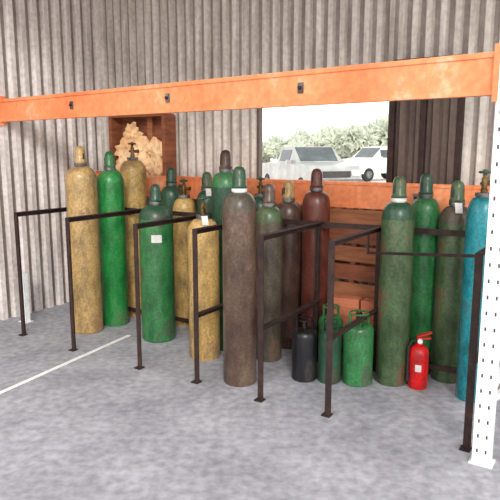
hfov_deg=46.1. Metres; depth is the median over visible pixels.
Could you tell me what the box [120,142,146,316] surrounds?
gas cylinder
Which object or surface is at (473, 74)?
rack
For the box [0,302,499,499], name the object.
floor
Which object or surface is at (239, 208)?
gas cylinder
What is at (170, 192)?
gas cylinder
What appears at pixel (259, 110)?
window
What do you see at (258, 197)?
gas cylinder
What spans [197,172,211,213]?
gas cylinder
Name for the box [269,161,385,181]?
ground
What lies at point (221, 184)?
gas cylinder
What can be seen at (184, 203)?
gas cylinder
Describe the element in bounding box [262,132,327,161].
tree
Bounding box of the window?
[257,108,388,177]
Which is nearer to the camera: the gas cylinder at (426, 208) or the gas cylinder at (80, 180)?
the gas cylinder at (426, 208)
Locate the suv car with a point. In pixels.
(371, 160)
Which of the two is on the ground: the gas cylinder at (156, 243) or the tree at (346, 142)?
the tree at (346, 142)
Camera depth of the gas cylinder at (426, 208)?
3.85 m
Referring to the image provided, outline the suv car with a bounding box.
[341,146,386,181]
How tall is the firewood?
0.627 m
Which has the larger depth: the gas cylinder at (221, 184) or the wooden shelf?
the wooden shelf
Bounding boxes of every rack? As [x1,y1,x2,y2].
[0,43,499,468]
[14,207,485,452]
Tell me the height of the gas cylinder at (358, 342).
0.474 m
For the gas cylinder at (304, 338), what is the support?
on the floor
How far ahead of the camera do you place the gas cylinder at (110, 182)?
4.97 m
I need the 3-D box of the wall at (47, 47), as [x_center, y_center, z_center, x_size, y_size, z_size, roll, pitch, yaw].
[-3.395,-0.693,3.179,0.040,3.300,7.000,6,11,32]
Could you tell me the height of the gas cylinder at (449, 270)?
1.312 m
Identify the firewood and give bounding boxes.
[114,121,162,175]
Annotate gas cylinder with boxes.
[65,146,102,333]
[97,151,128,326]
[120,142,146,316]
[139,184,175,342]
[161,167,181,210]
[173,179,195,326]
[187,196,219,360]
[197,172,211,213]
[211,150,232,350]
[222,166,256,386]
[254,177,264,210]
[256,183,282,361]
[277,180,301,348]
[291,316,316,382]
[301,168,329,326]
[318,304,342,368]
[318,318,341,384]
[342,310,373,386]
[375,176,414,386]
[409,173,439,373]
[431,180,466,383]
[455,169,490,402]
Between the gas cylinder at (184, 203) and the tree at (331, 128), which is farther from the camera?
the tree at (331, 128)
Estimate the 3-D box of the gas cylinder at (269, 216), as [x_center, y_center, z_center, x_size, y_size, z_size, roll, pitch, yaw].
[0.134,0.163,4.197,0.196,1.272,0.196,0,10,0]
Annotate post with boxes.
[18,272,32,323]
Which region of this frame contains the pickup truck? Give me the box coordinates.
[262,146,362,181]
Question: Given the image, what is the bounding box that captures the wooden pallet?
[330,208,382,299]
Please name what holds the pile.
on the floor
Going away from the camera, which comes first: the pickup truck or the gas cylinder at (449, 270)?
the gas cylinder at (449, 270)
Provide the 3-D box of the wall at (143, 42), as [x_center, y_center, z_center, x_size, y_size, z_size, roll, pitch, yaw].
[1.055,-0.907,4.441,6.140,3.300,0.032,6,11,32]
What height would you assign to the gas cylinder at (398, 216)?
1.342 m
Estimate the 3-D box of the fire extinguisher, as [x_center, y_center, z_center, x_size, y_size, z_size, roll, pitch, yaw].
[1.071,0.699,3.740,0.124,0.368,0.136,9,13,44]
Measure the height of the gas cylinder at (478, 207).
1.391 m
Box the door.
[386,54,464,213]
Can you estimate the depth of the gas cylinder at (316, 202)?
4.21 m
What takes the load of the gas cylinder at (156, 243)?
on the floor
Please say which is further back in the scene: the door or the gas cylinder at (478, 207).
the door
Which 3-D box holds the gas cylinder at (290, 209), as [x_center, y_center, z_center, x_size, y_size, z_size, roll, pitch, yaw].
[0.290,0.109,4.482,0.210,1.282,0.210,0,10,0]
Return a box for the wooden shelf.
[108,113,176,175]
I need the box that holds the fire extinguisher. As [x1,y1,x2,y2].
[405,331,432,389]
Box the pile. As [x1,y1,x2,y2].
[333,294,373,358]
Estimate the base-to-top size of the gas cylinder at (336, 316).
0.454 m
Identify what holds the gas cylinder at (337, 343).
on the floor
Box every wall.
[0,0,104,319]
[99,0,499,285]
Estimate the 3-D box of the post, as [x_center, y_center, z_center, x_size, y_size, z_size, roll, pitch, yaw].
[-1.988,0.418,5.175,0.100,0.440,0.080,6,11,32]
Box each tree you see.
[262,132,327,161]
[287,125,342,139]
[320,122,385,158]
[361,113,388,145]
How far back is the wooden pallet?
4.38 m
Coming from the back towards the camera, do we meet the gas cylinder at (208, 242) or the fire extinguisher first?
the gas cylinder at (208, 242)
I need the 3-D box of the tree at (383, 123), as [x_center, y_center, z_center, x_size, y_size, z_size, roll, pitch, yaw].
[10.063,-8.046,44.723,5.646,4.420,7.422,0,10,-3]
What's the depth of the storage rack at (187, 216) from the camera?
3.76 m

